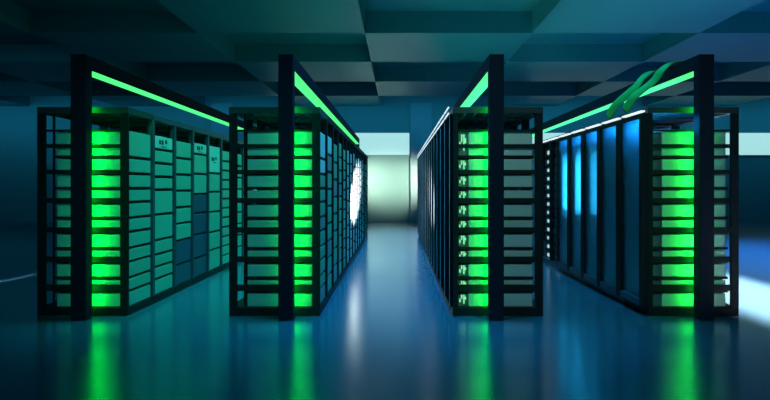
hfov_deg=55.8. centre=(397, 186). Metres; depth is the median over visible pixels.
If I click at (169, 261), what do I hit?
shelf
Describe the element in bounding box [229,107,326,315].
rack
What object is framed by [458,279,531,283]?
server
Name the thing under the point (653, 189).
server
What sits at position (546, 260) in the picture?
rack
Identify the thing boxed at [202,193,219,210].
server
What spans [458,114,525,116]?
vent grille
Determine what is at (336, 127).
rack
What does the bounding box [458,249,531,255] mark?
server
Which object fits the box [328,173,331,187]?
server
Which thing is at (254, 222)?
server
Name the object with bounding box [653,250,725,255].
server
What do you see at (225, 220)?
server
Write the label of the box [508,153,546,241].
rack
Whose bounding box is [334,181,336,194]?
server
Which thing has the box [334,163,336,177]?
server
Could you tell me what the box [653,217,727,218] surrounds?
shelf
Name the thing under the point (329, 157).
server
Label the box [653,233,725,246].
server
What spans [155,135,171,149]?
server
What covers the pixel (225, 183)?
server
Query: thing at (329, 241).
server
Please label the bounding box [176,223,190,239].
server
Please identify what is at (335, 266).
server
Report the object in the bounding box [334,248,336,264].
server
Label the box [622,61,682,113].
cable
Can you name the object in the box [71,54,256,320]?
gantry
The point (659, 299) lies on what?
server
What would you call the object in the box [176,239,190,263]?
server
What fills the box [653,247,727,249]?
shelf
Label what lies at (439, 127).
rack
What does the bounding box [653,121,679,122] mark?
vent grille
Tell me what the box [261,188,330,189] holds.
shelf
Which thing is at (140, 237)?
server
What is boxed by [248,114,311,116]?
vent grille
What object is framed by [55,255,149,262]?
shelf
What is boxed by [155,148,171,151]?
shelf
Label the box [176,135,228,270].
rack
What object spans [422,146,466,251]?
rack
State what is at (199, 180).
server
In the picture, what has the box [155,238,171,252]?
server
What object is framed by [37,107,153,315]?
rack
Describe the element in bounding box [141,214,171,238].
server
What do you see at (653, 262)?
shelf
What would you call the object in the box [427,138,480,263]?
rack
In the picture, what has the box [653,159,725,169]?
server
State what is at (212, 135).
rack
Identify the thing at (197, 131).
rack
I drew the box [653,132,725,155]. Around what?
server
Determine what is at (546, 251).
server
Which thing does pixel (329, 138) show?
server
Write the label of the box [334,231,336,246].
server
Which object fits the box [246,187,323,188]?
shelf
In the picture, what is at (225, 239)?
server
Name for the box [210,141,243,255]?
rack
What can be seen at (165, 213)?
shelf
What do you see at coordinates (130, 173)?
shelf
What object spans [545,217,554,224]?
server
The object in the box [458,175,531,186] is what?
server
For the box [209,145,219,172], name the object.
server
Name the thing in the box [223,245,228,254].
server
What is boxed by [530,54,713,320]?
gantry
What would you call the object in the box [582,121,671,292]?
rack
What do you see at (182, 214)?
server
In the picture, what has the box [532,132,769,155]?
window
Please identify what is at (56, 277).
shelf
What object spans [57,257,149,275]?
server
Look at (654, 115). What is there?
vent grille
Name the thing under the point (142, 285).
shelf
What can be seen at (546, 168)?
server
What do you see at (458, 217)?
shelf
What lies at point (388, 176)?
wall
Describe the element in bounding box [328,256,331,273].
server
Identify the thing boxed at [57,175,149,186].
server
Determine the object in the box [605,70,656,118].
cable
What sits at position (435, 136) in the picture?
rack
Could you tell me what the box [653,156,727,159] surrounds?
shelf
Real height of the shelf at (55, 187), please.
0.024 m
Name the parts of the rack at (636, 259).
rail, glass pane, door, corner post, plate, frame, corner post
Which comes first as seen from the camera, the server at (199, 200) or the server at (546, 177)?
the server at (199, 200)
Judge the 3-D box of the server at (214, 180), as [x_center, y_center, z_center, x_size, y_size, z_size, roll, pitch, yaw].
[-3.073,-0.066,10.778,0.718,0.243,0.664,0,0,0]
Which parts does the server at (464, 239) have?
panel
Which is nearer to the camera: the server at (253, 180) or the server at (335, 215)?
the server at (253, 180)
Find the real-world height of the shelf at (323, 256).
0.024 m
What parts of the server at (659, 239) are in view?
panel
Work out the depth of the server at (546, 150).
12.38 m
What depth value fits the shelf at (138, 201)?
7.71 m
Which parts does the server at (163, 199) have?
panel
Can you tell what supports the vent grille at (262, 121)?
attached to the rack at (262, 123)
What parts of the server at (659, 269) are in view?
panel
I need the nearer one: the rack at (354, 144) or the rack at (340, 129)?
the rack at (340, 129)
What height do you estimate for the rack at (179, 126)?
2.090 m
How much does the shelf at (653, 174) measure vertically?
0.024 m
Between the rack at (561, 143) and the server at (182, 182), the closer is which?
the server at (182, 182)
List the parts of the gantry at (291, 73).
post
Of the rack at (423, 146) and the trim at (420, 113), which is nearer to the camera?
the rack at (423, 146)
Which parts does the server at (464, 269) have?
panel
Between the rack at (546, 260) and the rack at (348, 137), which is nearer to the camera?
the rack at (348, 137)
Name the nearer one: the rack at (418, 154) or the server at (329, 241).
the server at (329, 241)
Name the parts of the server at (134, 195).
panel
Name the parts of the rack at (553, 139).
corner post, mounting rail, plate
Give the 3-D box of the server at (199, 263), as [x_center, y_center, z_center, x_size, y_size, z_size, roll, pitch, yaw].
[-3.073,1.090,9.998,0.718,0.228,0.664,0,0,0]
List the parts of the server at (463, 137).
panel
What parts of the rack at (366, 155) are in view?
corner post, corner post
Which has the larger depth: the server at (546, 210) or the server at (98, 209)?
the server at (546, 210)
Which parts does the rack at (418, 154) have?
door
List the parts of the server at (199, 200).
panel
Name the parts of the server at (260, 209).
panel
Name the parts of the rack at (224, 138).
frame, corner post, plate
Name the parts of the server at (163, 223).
panel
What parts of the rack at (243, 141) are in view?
corner post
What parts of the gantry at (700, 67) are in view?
post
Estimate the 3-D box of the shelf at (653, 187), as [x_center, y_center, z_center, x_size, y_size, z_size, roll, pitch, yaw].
[2.949,0.012,7.658,0.765,0.024,0.670,0,0,0]
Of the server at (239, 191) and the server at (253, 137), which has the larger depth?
the server at (239, 191)
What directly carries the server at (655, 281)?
on the rack at (636, 259)
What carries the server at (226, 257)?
in the rack at (224, 138)
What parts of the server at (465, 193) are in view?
panel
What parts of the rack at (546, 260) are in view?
mounting rail, plate, frame, corner post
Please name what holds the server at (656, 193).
on the rack at (636, 259)
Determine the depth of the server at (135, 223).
7.33 m
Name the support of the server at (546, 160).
on the rack at (546, 260)
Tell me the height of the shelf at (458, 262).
0.024 m
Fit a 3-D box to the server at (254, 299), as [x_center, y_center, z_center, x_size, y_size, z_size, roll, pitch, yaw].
[-1.153,1.137,7.658,0.718,0.134,0.664,0,0,0]
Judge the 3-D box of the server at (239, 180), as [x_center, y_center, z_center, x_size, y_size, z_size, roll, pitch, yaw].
[-3.073,-0.062,12.338,0.718,0.166,0.664,0,0,0]
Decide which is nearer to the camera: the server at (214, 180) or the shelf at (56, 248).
the shelf at (56, 248)
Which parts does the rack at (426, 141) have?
door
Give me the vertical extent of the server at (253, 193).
0.111 m
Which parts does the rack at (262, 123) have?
frame, corner post, plate, corner post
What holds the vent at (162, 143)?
attached to the server at (160, 142)
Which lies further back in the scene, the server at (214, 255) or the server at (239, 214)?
the server at (239, 214)
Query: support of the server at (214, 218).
on the rack at (212, 135)
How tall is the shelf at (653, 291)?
0.024 m
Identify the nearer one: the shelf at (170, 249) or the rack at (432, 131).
the shelf at (170, 249)
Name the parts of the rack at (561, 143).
door, rail, glass pane, plate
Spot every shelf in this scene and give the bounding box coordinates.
[55,156,149,159]
[55,187,149,188]
[55,214,149,218]
[55,242,149,249]
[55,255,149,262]
[55,269,149,278]
[55,282,149,292]
[62,172,149,174]
[92,188,171,190]
[129,200,149,202]
[129,227,149,232]
[143,175,171,177]
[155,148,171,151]
[155,162,171,164]
[155,212,171,215]
[155,236,171,240]
[155,249,171,255]
[155,261,171,267]
[155,272,171,279]
[176,157,189,159]
[176,173,189,175]
[246,156,323,159]
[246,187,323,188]
[246,215,323,218]
[246,243,323,249]
[246,256,323,262]
[246,271,323,278]
[246,284,323,292]
[248,172,323,174]
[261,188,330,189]
[458,156,533,159]
[458,174,529,174]
[458,187,533,188]
[458,217,533,218]
[458,247,533,249]
[458,262,533,262]
[458,276,533,278]
[458,291,533,292]
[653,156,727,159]
[653,174,719,174]
[653,187,727,188]
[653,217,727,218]
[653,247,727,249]
[653,262,727,262]
[653,276,727,278]
[653,291,727,292]
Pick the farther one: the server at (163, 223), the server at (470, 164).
the server at (163, 223)
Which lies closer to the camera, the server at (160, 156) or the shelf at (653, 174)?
the shelf at (653, 174)
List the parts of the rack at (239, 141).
frame, corner post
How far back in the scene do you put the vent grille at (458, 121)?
8.68 m
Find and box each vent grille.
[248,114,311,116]
[262,121,311,122]
[273,126,311,127]
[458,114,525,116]
[458,121,512,122]
[458,126,504,127]
[653,114,693,116]
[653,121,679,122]
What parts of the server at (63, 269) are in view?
panel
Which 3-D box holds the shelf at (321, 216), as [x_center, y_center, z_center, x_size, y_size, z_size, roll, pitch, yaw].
[-1.174,0.312,7.658,0.740,0.024,0.670,0,0,0]
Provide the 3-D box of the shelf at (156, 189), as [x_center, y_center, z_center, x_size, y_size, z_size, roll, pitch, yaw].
[-3.094,0.030,8.438,0.740,0.024,0.670,0,0,0]
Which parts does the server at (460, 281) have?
panel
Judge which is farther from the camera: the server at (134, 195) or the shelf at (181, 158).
the shelf at (181, 158)
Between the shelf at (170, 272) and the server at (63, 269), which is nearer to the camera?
the server at (63, 269)
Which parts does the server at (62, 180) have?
panel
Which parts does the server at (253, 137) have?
panel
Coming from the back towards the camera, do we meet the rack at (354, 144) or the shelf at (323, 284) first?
the rack at (354, 144)
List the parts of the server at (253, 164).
panel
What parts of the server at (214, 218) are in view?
panel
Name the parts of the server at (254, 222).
panel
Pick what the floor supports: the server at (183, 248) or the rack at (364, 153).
the rack at (364, 153)
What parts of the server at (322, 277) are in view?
panel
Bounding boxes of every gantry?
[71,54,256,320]
[278,54,359,320]
[450,54,503,320]
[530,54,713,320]
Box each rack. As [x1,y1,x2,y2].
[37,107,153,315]
[92,115,174,302]
[107,121,193,292]
[133,127,208,283]
[156,131,221,276]
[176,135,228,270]
[185,140,242,262]
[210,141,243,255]
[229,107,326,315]
[252,115,333,302]
[265,122,338,291]
[339,127,342,282]
[343,131,346,276]
[347,135,349,269]
[350,139,352,264]
[353,142,355,259]
[356,145,357,254]
[358,147,359,251]
[360,149,361,247]
[362,151,363,244]
[364,153,364,241]
[366,155,367,237]
[418,154,420,234]
[419,152,421,242]
[420,150,460,244]
[421,149,463,246]
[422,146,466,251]
[424,144,470,253]
[425,141,475,258]
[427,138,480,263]
[429,135,485,269]
[431,131,487,274]
[433,126,439,283]
[436,121,510,290]
[440,114,521,302]
[444,107,542,315]
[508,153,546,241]
[529,145,555,255]
[543,138,555,264]
[548,135,560,270]
[556,131,572,276]
[568,127,586,283]
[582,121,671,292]
[599,115,693,302]
[618,107,738,315]
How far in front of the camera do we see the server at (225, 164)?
11.51 m
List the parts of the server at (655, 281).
panel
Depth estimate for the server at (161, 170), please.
8.44 m
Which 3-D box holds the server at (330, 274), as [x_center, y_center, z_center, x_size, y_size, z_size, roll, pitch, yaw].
[-1.153,1.120,8.438,0.718,0.168,0.664,0,0,0]
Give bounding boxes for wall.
[0,96,769,221]
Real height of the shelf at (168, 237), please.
0.024 m
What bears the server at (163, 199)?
in the rack at (158, 121)
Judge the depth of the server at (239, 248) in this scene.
12.54 m
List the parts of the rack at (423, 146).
door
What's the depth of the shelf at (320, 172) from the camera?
7.50 m
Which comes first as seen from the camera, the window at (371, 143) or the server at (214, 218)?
the server at (214, 218)
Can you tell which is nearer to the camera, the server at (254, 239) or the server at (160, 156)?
the server at (254, 239)
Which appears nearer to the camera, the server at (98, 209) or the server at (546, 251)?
the server at (98, 209)
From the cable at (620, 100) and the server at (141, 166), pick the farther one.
the cable at (620, 100)
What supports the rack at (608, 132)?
on the floor
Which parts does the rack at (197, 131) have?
frame, corner post, plate, corner post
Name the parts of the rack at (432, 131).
door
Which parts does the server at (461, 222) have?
panel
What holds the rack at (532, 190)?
on the floor
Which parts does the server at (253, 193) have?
panel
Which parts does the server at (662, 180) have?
panel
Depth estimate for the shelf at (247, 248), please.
7.32 m
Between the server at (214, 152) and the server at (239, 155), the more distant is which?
the server at (239, 155)
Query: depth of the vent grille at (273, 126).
9.41 m
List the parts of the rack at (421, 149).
door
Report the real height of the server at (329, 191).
0.168 m
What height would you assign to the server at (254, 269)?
0.130 m
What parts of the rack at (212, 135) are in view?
frame, plate, corner post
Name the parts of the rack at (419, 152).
door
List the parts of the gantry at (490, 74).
post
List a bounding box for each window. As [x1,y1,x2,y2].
[354,132,409,155]
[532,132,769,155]
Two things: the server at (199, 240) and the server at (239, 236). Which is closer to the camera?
the server at (199, 240)
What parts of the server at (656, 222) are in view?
panel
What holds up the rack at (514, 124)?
on the floor
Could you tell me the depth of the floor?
6.03 m
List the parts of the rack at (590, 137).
door, rail, glass pane, plate, frame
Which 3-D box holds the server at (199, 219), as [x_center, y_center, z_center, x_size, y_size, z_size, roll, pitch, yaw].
[-3.073,0.500,9.998,0.718,0.258,0.664,0,0,0]
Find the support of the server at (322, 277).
in the rack at (318, 117)
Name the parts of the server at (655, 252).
panel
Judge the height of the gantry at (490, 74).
2.570 m
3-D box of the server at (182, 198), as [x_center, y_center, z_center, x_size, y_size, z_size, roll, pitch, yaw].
[-3.073,0.150,9.218,0.718,0.177,0.664,0,0,0]
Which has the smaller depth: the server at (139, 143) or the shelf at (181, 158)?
the server at (139, 143)
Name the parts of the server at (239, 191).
panel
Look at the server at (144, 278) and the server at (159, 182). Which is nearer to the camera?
the server at (144, 278)
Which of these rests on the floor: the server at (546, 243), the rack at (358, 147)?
the rack at (358, 147)
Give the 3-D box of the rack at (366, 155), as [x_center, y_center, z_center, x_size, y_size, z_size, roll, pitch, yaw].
[-1.229,0.245,18.578,0.910,2.090,0.776,0,0,0]
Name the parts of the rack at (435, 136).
door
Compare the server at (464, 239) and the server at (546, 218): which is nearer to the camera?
the server at (464, 239)
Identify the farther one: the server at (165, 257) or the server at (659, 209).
the server at (165, 257)
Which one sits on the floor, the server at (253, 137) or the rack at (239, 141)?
the rack at (239, 141)
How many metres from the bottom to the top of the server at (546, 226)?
0.106 m
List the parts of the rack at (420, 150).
door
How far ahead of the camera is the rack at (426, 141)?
13.14 m
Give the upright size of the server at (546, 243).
0.106 m
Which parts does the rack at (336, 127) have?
frame, corner post, plate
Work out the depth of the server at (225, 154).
11.51 m
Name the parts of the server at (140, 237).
panel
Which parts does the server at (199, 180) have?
panel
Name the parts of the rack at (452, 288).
door, edge trim, corner post, frame, plate, corner post, corner post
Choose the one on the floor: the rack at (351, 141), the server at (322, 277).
the rack at (351, 141)
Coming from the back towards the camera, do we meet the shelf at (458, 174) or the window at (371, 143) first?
the window at (371, 143)
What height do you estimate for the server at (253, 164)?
0.132 m
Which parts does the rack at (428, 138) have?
door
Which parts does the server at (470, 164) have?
panel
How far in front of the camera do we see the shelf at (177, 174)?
9.25 m
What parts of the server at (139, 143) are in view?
panel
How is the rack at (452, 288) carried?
on the floor
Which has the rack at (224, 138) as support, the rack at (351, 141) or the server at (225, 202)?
the server at (225, 202)
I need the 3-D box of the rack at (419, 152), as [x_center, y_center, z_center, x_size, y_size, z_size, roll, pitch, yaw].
[0.984,0.240,17.018,0.944,2.100,0.776,0,0,0]
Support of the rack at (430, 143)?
on the floor
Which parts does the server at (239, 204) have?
panel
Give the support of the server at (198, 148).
on the rack at (197, 131)
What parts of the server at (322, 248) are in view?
panel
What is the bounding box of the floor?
[0,222,769,399]
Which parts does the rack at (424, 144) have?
door, edge trim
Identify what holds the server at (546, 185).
in the rack at (546, 260)
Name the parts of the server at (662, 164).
panel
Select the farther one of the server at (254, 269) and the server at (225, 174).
the server at (225, 174)
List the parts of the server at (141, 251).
panel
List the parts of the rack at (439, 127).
door, edge trim, frame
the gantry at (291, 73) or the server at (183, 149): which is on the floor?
the gantry at (291, 73)
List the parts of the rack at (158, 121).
frame, corner post, plate, corner post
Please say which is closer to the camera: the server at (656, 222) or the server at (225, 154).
the server at (656, 222)
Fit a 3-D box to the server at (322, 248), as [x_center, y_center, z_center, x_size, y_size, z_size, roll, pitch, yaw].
[-1.153,0.689,7.658,0.718,0.106,0.664,0,0,0]
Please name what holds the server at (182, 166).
on the rack at (179, 126)
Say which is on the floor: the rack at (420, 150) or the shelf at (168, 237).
the rack at (420, 150)
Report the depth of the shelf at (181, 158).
9.27 m
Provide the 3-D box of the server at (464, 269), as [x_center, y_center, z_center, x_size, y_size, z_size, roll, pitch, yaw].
[0.989,0.841,7.658,0.745,0.124,0.652,0,0,0]
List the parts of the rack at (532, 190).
glass pane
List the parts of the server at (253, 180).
panel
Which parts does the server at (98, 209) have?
panel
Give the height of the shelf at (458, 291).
0.024 m
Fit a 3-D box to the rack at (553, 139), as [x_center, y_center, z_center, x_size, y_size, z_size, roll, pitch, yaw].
[2.940,0.245,11.558,0.952,2.090,0.776,0,0,0]
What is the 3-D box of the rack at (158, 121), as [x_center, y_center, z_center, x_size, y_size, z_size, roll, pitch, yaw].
[-3.149,0.245,8.438,0.910,2.090,0.776,0,0,0]
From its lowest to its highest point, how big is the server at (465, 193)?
0.105 m
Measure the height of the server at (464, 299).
0.128 m
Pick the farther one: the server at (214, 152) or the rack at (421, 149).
the rack at (421, 149)
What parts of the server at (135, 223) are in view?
panel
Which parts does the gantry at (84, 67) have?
post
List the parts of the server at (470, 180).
panel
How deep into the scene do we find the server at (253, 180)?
7.33 m
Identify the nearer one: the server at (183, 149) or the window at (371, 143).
the server at (183, 149)
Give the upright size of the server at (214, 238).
0.228 m
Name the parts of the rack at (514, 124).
door, edge trim, frame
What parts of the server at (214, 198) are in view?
panel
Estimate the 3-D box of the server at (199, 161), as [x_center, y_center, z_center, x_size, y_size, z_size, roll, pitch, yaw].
[-3.073,-0.314,9.998,0.718,0.238,0.664,0,0,0]
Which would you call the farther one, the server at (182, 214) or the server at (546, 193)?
the server at (546, 193)
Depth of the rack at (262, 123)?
8.77 m
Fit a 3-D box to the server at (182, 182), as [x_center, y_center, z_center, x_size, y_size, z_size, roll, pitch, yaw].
[-3.073,-0.054,9.218,0.718,0.172,0.664,0,0,0]
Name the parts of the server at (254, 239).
panel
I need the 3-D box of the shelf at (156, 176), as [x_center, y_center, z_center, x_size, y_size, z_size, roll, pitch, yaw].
[-3.094,-0.120,8.438,0.740,0.024,0.670,0,0,0]
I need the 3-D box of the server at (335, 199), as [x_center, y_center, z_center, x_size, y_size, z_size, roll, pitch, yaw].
[-1.153,0.232,9.218,0.718,0.188,0.664,0,0,0]
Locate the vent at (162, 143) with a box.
[159,140,166,147]
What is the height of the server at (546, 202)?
0.106 m
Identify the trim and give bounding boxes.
[211,103,232,136]
[410,103,431,221]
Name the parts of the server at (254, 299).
panel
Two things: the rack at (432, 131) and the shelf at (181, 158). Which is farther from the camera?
the rack at (432, 131)
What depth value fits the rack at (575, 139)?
10.07 m
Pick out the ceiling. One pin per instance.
(357, 52)
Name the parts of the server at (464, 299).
panel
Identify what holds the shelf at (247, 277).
attached to the rack at (318, 117)
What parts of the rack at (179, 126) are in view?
frame, corner post, plate, corner post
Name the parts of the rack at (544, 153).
corner post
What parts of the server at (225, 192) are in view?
panel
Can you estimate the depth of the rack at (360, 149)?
15.81 m
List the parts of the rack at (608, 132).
rail, door, glass pane, plate, frame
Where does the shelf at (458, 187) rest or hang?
attached to the rack at (452, 288)
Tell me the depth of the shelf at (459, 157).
7.32 m
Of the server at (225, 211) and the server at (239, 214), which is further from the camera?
the server at (239, 214)
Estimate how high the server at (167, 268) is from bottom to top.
0.107 m
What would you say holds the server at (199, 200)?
on the rack at (197, 131)
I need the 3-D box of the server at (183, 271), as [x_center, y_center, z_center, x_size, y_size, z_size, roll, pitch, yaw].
[-3.073,1.091,9.218,0.718,0.225,0.664,0,0,0]
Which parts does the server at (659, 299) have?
panel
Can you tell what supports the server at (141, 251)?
on the rack at (124, 114)
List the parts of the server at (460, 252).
panel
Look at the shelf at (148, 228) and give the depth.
7.68 m
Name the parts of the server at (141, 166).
panel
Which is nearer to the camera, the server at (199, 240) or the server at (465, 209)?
the server at (465, 209)
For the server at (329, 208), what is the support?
on the rack at (262, 123)
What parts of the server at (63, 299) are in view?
panel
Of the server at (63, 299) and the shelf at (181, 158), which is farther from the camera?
the shelf at (181, 158)
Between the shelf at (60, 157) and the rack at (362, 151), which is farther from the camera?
the rack at (362, 151)
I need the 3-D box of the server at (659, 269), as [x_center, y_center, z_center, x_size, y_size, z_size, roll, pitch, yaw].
[2.938,0.841,7.658,0.745,0.124,0.652,0,0,0]
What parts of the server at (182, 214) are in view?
panel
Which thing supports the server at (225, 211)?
on the rack at (224, 138)
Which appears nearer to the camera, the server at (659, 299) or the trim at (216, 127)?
the server at (659, 299)
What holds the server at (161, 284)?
in the rack at (158, 121)
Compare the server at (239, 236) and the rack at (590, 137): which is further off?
the server at (239, 236)
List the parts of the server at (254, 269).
panel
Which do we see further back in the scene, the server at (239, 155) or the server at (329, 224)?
the server at (239, 155)
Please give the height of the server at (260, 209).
0.127 m
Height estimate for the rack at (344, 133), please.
2.090 m
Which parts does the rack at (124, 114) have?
corner post, mounting rail, frame, plate, corner post, mounting rail, corner post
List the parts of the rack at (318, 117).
corner post, mounting rail, corner post, frame, plate, corner post, corner post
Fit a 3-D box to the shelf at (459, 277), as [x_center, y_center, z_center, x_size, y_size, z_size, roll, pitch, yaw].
[0.994,0.916,7.658,0.755,0.024,0.670,0,0,0]
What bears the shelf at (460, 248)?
attached to the rack at (452, 288)
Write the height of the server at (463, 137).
0.247 m
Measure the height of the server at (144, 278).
0.105 m
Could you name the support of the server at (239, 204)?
on the rack at (239, 141)
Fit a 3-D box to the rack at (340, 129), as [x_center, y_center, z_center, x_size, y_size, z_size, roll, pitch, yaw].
[-1.229,0.245,9.998,0.910,2.090,0.776,0,0,0]
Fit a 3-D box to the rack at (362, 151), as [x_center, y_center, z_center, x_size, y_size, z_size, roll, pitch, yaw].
[-1.229,0.245,16.238,0.910,2.090,0.776,0,0,0]
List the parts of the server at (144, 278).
panel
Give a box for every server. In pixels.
[57,131,149,157]
[57,159,149,172]
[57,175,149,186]
[57,190,149,200]
[57,203,149,216]
[57,217,149,230]
[57,230,149,246]
[57,245,149,259]
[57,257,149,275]
[57,272,149,288]
[57,284,149,305]
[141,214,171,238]
[143,191,171,213]
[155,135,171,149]
[155,150,171,162]
[155,164,171,175]
[155,178,171,187]
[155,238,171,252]
[155,251,171,265]
[155,263,171,277]
[155,274,171,293]
[166,208,190,222]
[176,141,190,157]
[176,159,190,173]
[176,176,190,189]
[176,192,190,205]
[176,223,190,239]
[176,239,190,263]
[176,262,190,284]
[180,175,205,192]
[186,195,205,211]
[194,143,205,153]
[194,155,205,172]
[194,213,205,233]
[194,233,205,257]
[194,256,205,276]
[200,212,219,231]
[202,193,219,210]
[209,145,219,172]
[209,174,219,190]
[209,231,219,249]
[209,248,219,269]
[211,190,228,197]
[223,151,228,160]
[223,162,228,169]
[223,171,228,178]
[223,181,228,187]
[223,190,241,199]
[223,199,228,206]
[223,208,228,216]
[223,218,228,225]
[223,227,228,235]
[223,236,228,244]
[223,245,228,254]
[223,254,228,263]
[226,203,241,210]
[238,154,241,165]
[238,178,241,187]
[238,213,241,222]
[238,235,241,245]
[238,247,241,255]
[248,132,324,157]
[248,159,324,172]
[248,175,324,186]
[248,190,324,200]
[248,203,324,216]
[248,217,324,229]
[248,230,324,246]
[248,245,324,258]
[248,257,324,275]
[248,272,324,286]
[248,284,324,305]
[328,136,331,154]
[328,156,331,170]
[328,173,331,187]
[328,190,331,204]
[328,207,331,221]
[328,223,331,238]
[328,240,331,256]
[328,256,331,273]
[328,273,331,290]
[334,144,336,161]
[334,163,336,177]
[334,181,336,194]
[334,198,336,212]
[334,214,336,229]
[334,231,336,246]
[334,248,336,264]
[334,264,336,281]
[458,132,531,155]
[458,159,531,169]
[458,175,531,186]
[458,190,531,197]
[458,203,531,216]
[458,219,531,226]
[458,233,531,246]
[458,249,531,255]
[458,263,531,275]
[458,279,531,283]
[458,293,531,305]
[545,148,554,156]
[545,158,554,164]
[545,167,554,173]
[545,175,554,181]
[545,184,554,189]
[545,192,554,198]
[545,201,554,207]
[545,209,554,215]
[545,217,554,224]
[545,225,555,233]
[545,234,555,242]
[545,242,554,250]
[545,250,554,259]
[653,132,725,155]
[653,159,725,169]
[653,175,725,186]
[653,189,686,189]
[653,190,725,197]
[653,203,725,216]
[653,219,725,226]
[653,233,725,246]
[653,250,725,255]
[653,263,725,275]
[653,279,725,283]
[653,293,725,305]
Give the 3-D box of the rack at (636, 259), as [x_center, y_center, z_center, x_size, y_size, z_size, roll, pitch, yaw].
[2.929,0.245,7.658,0.975,2.090,0.776,0,0,0]
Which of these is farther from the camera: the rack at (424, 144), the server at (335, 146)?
the rack at (424, 144)
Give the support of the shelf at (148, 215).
attached to the rack at (124, 114)
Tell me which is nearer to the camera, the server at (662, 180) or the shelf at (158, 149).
the server at (662, 180)
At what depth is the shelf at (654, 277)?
7.32 m
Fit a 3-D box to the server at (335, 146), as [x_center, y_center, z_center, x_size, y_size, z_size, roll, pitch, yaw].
[-1.153,-0.438,9.218,0.718,0.212,0.664,0,0,0]
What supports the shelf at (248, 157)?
attached to the rack at (318, 117)
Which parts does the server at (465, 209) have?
panel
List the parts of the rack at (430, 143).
door, edge trim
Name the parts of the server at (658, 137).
panel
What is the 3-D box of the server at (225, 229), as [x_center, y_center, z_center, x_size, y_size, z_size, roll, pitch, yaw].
[-3.073,0.702,11.558,0.718,0.117,0.664,0,0,0]
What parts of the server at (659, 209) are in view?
panel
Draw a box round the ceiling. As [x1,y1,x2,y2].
[0,0,769,105]
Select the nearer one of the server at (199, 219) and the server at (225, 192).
the server at (199, 219)
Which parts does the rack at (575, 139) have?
door, rail, glass pane, plate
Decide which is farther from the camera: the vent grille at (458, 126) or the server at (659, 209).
the vent grille at (458, 126)
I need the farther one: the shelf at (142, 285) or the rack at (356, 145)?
the rack at (356, 145)
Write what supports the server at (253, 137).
on the rack at (318, 117)
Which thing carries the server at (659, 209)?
on the rack at (636, 259)
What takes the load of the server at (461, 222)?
in the rack at (452, 288)
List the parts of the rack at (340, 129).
plate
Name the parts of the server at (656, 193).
panel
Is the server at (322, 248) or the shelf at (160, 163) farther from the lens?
the shelf at (160, 163)

